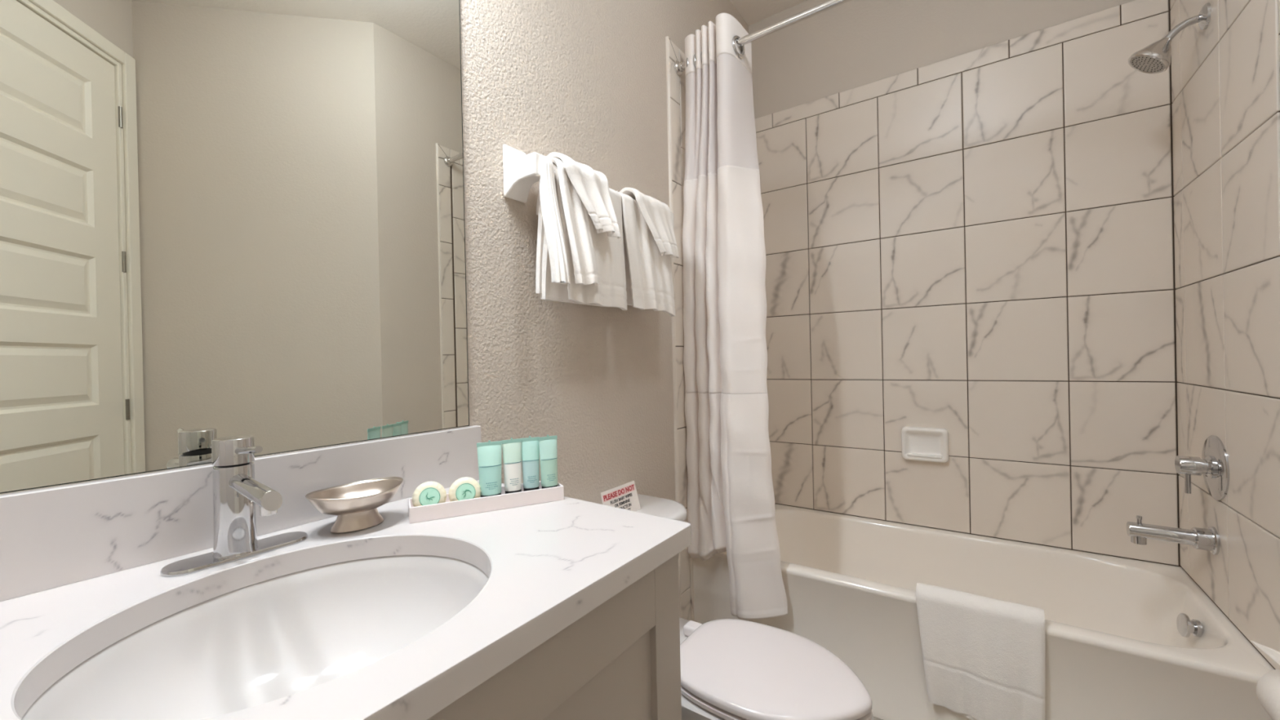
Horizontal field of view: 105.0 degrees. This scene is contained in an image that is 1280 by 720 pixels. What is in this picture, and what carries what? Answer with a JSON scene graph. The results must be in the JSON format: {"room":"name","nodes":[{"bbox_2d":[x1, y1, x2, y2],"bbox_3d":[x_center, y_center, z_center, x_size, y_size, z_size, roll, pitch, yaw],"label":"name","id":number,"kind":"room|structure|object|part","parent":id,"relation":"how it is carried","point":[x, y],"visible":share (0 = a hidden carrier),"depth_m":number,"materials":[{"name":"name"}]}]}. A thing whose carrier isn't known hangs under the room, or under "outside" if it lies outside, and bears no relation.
{"room":"bathroom","nodes":[
{"label":"bathroom","id":0,"kind":"room"},
{"bbox_2d":[459,0,748,621],"bbox_3d":[-0.404,-0.258,1.167,0.130,2.790,3.256,-1,0,35],"label":"wall","id":1,"kind":"structure","parent":0,"point":[594,83],"depth_m":1.40,"materials":[{"name":"beige paint"}]},
{"bbox_2d":[0,0,470,495],"bbox_3d":[-0.732,-0.405,0.598,0.009,1.123,1.193,-1,0,35],"label":"wall mirror","id":2,"kind":"object","parent":1,"relation":"attached to","point":[219,218],"visible":1,"depth_m":0.74,"materials":[{"name":"silver mirror"}]},
{"bbox_2d":[0,425,480,601],"bbox_3d":[-0.704,0.215,0.614,0.020,0.118,1.192,-1,0,35],"label":"backsplash","id":3,"kind":"structure","parent":1,"relation":"attached to","point":[51,538],"depth_m":0.67,"materials":[{"name":"stone"}]},
{"bbox_2d":[502,144,673,227],"bbox_3d":[-0.104,-0.461,1.420,0.098,0.126,0.652,-1,0,35],"label":"towel bar","id":4,"kind":"object","parent":1,"relation":"attached to","point":[521,171],"visible":0.41,"depth_m":1.17,"materials":[{"name":"white ceramic"}]},
{"bbox_3d":[-0.271,-0.457,1.181,0.098,0.126,0.069,-1,0,35],"label":"bar post","id":5,"kind":"part","parent":4,"relation":"part of","materials":[{"name":"white ceramic"}]},
{"bbox_2d":[533,155,600,293],"bbox_3d":[-0.189,-0.331,1.222,0.130,0.326,0.174,-1,0,35],"label":"hand towel","id":6,"kind":"object","parent":4,"relation":"hanging from","point":[580,225],"visible":0.8,"depth_m":1.18,"materials":[{"name":"white fabric"}]},
{"bbox_2d":[536,151,620,238],"bbox_3d":[-0.155,-0.415,1.272,0.146,0.188,0.182,-1,0,35],"label":"washcloth","id":7,"kind":"object","parent":6,"relation":"on","point":[592,186],"visible":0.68,"depth_m":1.25,"materials":[{"name":"white fabric"}]},
{"bbox_2d":[540,164,626,310],"bbox_3d":[-0.143,-0.311,1.313,0.096,0.343,0.260,-1,0,35],"label":"bath towel","id":8,"kind":"object","parent":4,"relation":"hanging from","point":[611,291],"visible":0.46,"depth_m":1.30,"materials":[{"name":"white fabric"}]},
{"bbox_2d":[617,191,675,316],"bbox_3d":[0.009,-0.314,1.522,0.106,0.346,0.258,-1,0,35],"label":"bath towel","id":9,"kind":"object","parent":4,"relation":"hanging from","point":[648,273],"visible":0.7,"depth_m":1.48,"materials":[{"name":"white fabric"}]},
{"bbox_2d":[619,186,679,257],"bbox_3d":[0.022,-0.416,1.531,0.139,0.189,0.206,-1,0,35],"label":"washcloth","id":10,"kind":"object","parent":9,"relation":"on","point":[656,214],"visible":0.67,"depth_m":1.51,"materials":[{"name":"white fabric"}]},
{"bbox_3d":[0.063,-0.466,1.659,0.098,0.126,0.069,-1,0,35],"label":"bar post","id":11,"kind":"part","parent":4,"relation":"part of","materials":[{"name":"white ceramic"}]},
{"bbox_2d":[674,0,851,75],"bbox_3d":[0.737,-1.119,1.441,1.452,0.062,0.052,-1,0,35],"label":"shower curtain rod","id":12,"kind":"object","parent":1,"relation":"attached to","point":[679,67],"visible":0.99,"depth_m":1.62,"materials":[{"name":"white metal"}]},
{"bbox_2d":[682,13,787,619],"bbox_3d":[0.318,-0.145,1.750,0.353,2.086,0.183,-1,0,13],"label":"shower curtain","id":13,"kind":"object","parent":12,"relation":"hanging from","point":[731,509],"visible":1,"depth_m":1.71,"materials":[{"name":"white fabric"}]},
{"bbox_3d":[0.377,0.505,1.685,0.232,0.783,0.079,-1,0,35],"label":"panel","id":14,"kind":"part","parent":13,"relation":"part of","materials":[{"name":"white fabric"}]},
{"bbox_2d":[729,0,807,25],"bbox_3d":[0.504,-1.721,0.504,2.185,0.100,3.256,-1,0,35],"label":"ceiling","id":15,"kind":"structure","parent":0,"point":[752,11],"depth_m":2.34,"materials":[{"name":"beige paint"}]},
{"bbox_2d":[748,0,1181,567],"bbox_3d":[1.209,-0.296,2.092,1.472,2.790,0.130,-1,0,35],"label":"wall","id":16,"kind":"structure","parent":0,"point":[968,205],"depth_m":1.93,"materials":[{"name":"beige tile"}]},
{"bbox_2d":[901,426,948,462],"bbox_3d":[1.175,0.349,2.029,0.169,0.138,0.032,-1,0,35],"label":"soap dish","id":17,"kind":"object","parent":16,"relation":"attached to","point":[917,443],"visible":1,"depth_m":2.03,"materials":[{"name":"white ceramic"}]},
{"bbox_2d":[1169,0,1279,669],"bbox_3d":[1.504,-0.299,1.134,0.130,2.790,1.121,-1,0,35],"label":"wall","id":18,"kind":"structure","parent":0,"point":[1225,75],"depth_m":1.25,"materials":[{"name":"beige tile"}]},
{"bbox_2d":[1128,2,1211,73],"bbox_3d":[1.508,-0.909,1.406,0.157,0.152,0.098,-1,0,35],"label":"showerhead","id":19,"kind":"object","parent":18,"relation":"attached to","point":[1154,58],"visible":1,"depth_m":1.39,"materials":[{"name":"silver metal"}]},
{"bbox_3d":[1.477,-0.862,1.428,0.071,0.053,0.086,-1,0,35],"label":"nozzle plate","id":20,"kind":"part","parent":19,"relation":"part of","materials":[{"name":"grey metal"}]},
{"bbox_3d":[1.534,-0.932,1.387,0.092,0.060,0.020,-1,0,35],"label":"shower arm","id":21,"kind":"part","parent":19,"relation":"part of","materials":[{"name":"silver metal"}]},
{"bbox_2d":[1126,515,1219,555],"bbox_3d":[1.536,0.503,1.423,0.175,0.083,0.076,-1,0,35],"label":"tub spout","id":22,"kind":"object","parent":18,"relation":"attached to","point":[1202,539],"visible":1,"depth_m":1.41,"materials":[{"name":"silver metal"}]},
{"bbox_2d":[1130,536,1146,545],"bbox_3d":[1.483,0.526,1.461,0.034,0.037,0.034,-1,0,35],"label":"outlet","id":23,"kind":"object","parent":22,"relation":"attached to","point":[1142,540],"depth_m":1.45,"materials":[{"name":"silver metal"}]},
{"bbox_2d":[1174,435,1229,500],"bbox_3d":[1.559,0.297,1.375,0.074,0.176,0.176,-1,0,35],"label":"shower valve","id":24,"kind":"object","parent":18,"relation":"attached to","point":[1214,465],"visible":1,"depth_m":1.35,"materials":[{"name":"silver metal"}]},
{"bbox_3d":[1.556,0.297,1.377,0.066,0.062,0.062,-1,0,35],"label":"valve handle","id":25,"kind":"part","parent":24,"relation":"part of","materials":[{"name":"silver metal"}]},
{"bbox_3d":[0.566,1.169,0.514,2.185,0.100,3.256,-1,0,35],"label":"floor","id":26,"kind":"structure","parent":0,"visible":0},
{"bbox_2d":[426,553,681,719],"bbox_3d":[-0.467,0.721,0.459,0.564,0.839,1.154,-1,0,35],"label":"vanity cabinet","id":27,"kind":"object","parent":26,"relation":"on","point":[620,660],"visible":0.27,"depth_m":0.64,"materials":[{"name":"beige paint"}]},
{"bbox_2d":[0,425,691,719],"bbox_3d":[-0.480,0.227,0.459,0.563,0.150,1.194,-1,0,35],"label":"countertop","id":28,"kind":"structure","parent":27,"relation":"on","point":[81,565],"depth_m":0.61,"materials":[{"name":"stone"}]},
{"bbox_2d":[160,435,307,577],"bbox_3d":[-0.514,0.188,0.654,0.169,0.164,0.163,-1,0,35],"label":"bathroom faucet","id":29,"kind":"object","parent":28,"relation":"on","point":[237,492],"visible":1,"depth_m":0.66,"materials":[{"name":"silver metal"}]},
{"bbox_3d":[-0.559,0.268,0.688,0.053,0.006,0.163,-1,0,35],"label":"plate","id":30,"kind":"part","parent":29,"relation":"part of","materials":[{"name":"silver metal"}]},
{"bbox_3d":[-0.518,0.119,0.648,0.077,0.018,0.010,-1,0,35],"label":"handle lever","id":31,"kind":"part","parent":29,"relation":"part of","materials":[{"name":"silver metal"}]},
{"bbox_3d":[-0.506,0.169,0.641,0.140,0.034,0.022,-1,0,35],"label":"spout","id":32,"kind":"part","parent":29,"relation":"part of","materials":[{"name":"silver metal"}]},
{"bbox_2d":[21,555,488,719],"bbox_3d":[-0.371,0.380,0.553,0.428,0.160,0.474,-1,0,35],"label":"sink","id":33,"kind":"object","parent":28,"relation":"in","point":[275,638],"visible":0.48,"depth_m":0.65,"materials":[{"name":"white ceramic"}]},
{"bbox_2d":[305,476,403,533],"bbox_3d":[-0.458,0.237,0.796,0.112,0.063,0.144,-1,0,35],"label":"soap dish","id":34,"kind":"object","parent":28,"relation":"on","point":[355,505],"visible":1,"depth_m":0.78,"materials":[{"name":"silver metal"}]},
{"bbox_2d":[305,476,403,515],"bbox_3d":[-0.459,0.224,0.796,0.112,0.037,0.144,-1,0,35],"label":"bowl","id":35,"kind":"object","parent":34,"relation":"on","point":[364,497],"depth_m":0.79,"materials":[{"name":"silver metal"}]},
{"bbox_2d":[408,480,564,523],"bbox_3d":[-0.273,0.252,0.887,0.262,0.026,0.062,-1,0,-27],"label":"tray","id":36,"kind":"object","parent":28,"relation":"on","point":[448,508],"visible":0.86,"depth_m":0.85,"materials":[{"name":"white ceramic"}]},
{"bbox_2d":[412,481,446,506],"bbox_3d":[-0.358,0.234,0.834,0.054,0.053,0.028,-1,0,-30],"label":"soap","id":37,"kind":"object","parent":36,"relation":"on","point":[427,493],"visible":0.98,"depth_m":0.83,"materials":[{"name":"beige"}]},
{"bbox_2d":[419,487,439,505],"bbox_3d":[-0.353,0.231,0.825,0.032,0.031,0.008,-1,0,-28],"label":"print","id":38,"kind":"object","parent":37,"relation":"attached to","point":[428,495],"depth_m":0.83,"materials":[{"name":"teal paper"}]},
{"bbox_2d":[448,476,481,502],"bbox_3d":[-0.306,0.233,0.860,0.054,0.053,0.027,-1,0,-31],"label":"soap","id":39,"kind":"object","parent":36,"relation":"on","point":[465,487],"visible":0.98,"depth_m":0.85,"materials":[{"name":"beige"}]},
{"bbox_2d":[455,483,475,498],"bbox_3d":[-0.302,0.231,0.851,0.032,0.032,0.007,-1,0,-26],"label":"print","id":40,"kind":"object","parent":39,"relation":"attached to","point":[463,491],"depth_m":0.85,"materials":[{"name":"teal paper"}]},
{"bbox_2d":[476,440,502,497],"bbox_3d":[-0.268,0.202,0.882,0.035,0.115,0.037,-1,0,24],"label":"toiletry tube","id":41,"kind":"object","parent":36,"relation":"on","point":[489,454],"visible":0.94,"depth_m":0.88,"materials":[{"name":"teal plastic"}]},
{"bbox_2d":[502,437,521,493],"bbox_3d":[-0.234,0.201,0.905,0.029,0.115,0.032,-1,0,22],"label":"toiletry tube","id":42,"kind":"object","parent":36,"relation":"on","point":[511,448],"visible":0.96,"depth_m":0.90,"materials":[{"name":"white plastic"}]},
{"bbox_2d":[521,435,539,491],"bbox_3d":[-0.204,0.201,0.923,0.028,0.115,0.032,-1,0,35],"label":"toiletry tube","id":43,"kind":"object","parent":36,"relation":"on","point":[530,446],"visible":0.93,"depth_m":0.92,"materials":[{"name":"teal plastic"}]},
{"bbox_2d":[538,435,557,488],"bbox_3d":[-0.172,0.200,0.932,0.030,0.115,0.032,-1,0,19],"label":"toiletry tube","id":44,"kind":"object","parent":36,"relation":"on","point":[547,445],"visible":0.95,"depth_m":0.93,"materials":[{"name":"teal plastic"}]},
{"bbox_3d":[-0.110,0.666,0.556,0.008,0.541,0.445,-1,0,35],"label":"recessed panel","id":45,"kind":"part","parent":27,"relation":"part of","materials":[{"name":"beige paint"}]},
{"bbox_2d":[635,493,873,719],"bbox_3d":[0.163,0.774,1.196,0.742,0.699,0.454,-1,0,35],"label":"toilet","id":46,"kind":"object","parent":26,"relation":"on","point":[731,668],"visible":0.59,"depth_m":1.06,"materials":[{"name":"white ceramic"}]},
{"bbox_2d":[600,480,640,511],"bbox_3d":[-0.061,0.389,1.359,0.043,0.080,0.156,-1,0,35],"label":"card","id":47,"kind":"object","parent":46,"relation":"on","point":[624,496],"visible":0.79,"depth_m":1.36,"materials":[{"name":"white paper"}]},
{"bbox_3d":[-0.049,0.447,1.339,0.242,0.036,0.454,-1,0,35],"label":"tank lid","id":48,"kind":"part","parent":46,"relation":"part of","materials":[{"name":"white ceramic"}]},
{"bbox_2d":[679,617,688,644],"bbox_3d":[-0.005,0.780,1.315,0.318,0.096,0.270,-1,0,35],"label":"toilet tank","id":49,"kind":"object","parent":46,"relation":"attached to","point":[683,635],"depth_m":1.32,"materials":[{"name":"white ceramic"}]},
{"bbox_3d":[0.291,0.694,1.106,0.425,0.025,0.329,-1,0,35],"label":"seat lid","id":50,"kind":"part","parent":46,"relation":"part of","materials":[{"name":"white plastic"}]},
{"bbox_3d":[0.205,0.927,1.170,0.648,0.393,0.332,-1,0,35],"label":"bowl","id":51,"kind":"part","parent":46,"relation":"part of","materials":[{"name":"white ceramic"}]},
{"bbox_2d":[693,503,1274,719],"bbox_3d":[1.000,0.903,1.761,1.459,0.402,0.695,-1,0,35],"label":"bathtub","id":52,"kind":"object","parent":26,"relation":"on","point":[1126,638],"visible":0.63,"depth_m":1.58,"materials":[{"name":"white ceramic"}]},
{"bbox_2d":[915,582,1044,719],"bbox_3d":[0.958,0.846,1.393,0.296,0.355,0.100,-1,0,35],"label":"bath mat","id":53,"kind":"object","parent":52,"relation":"hanging from","point":[984,657],"visible":1,"depth_m":1.35,"materials":[{"name":"white fabric"}]},
{"bbox_3d":[1.529,0.746,1.381,0.013,0.062,0.062,-1,0,28],"label":"overflow plate","id":54,"kind":"part","parent":52,"relation":"part of","materials":[{"name":"silver metal"}]},
{"bbox_3d":[1.544,0.748,1.373,0.030,0.045,0.044,-1,0,28],"label":"overflow stem","id":55,"kind":"part","parent":52,"relation":"part of","materials":[{"name":"silver metal"}]},
{"bbox_3d":[1.160,0.585,0.793,0.088,0.052,0.161,-1,0,35],"label":"toilet paper holder","id":56,"kind":"object","parent":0,"visible":0},
{"bbox_2d":[1250,640,1279,719],"bbox_3d":[1.129,0.581,0.817,0.118,0.145,0.108,-1,0,35],"label":"toilet paper roll","id":57,"kind":"object","parent":56,"relation":"on","point":[1268,687],"visible":1,"depth_m":0.86,"materials":[{"name":"white paper"}]}
]}

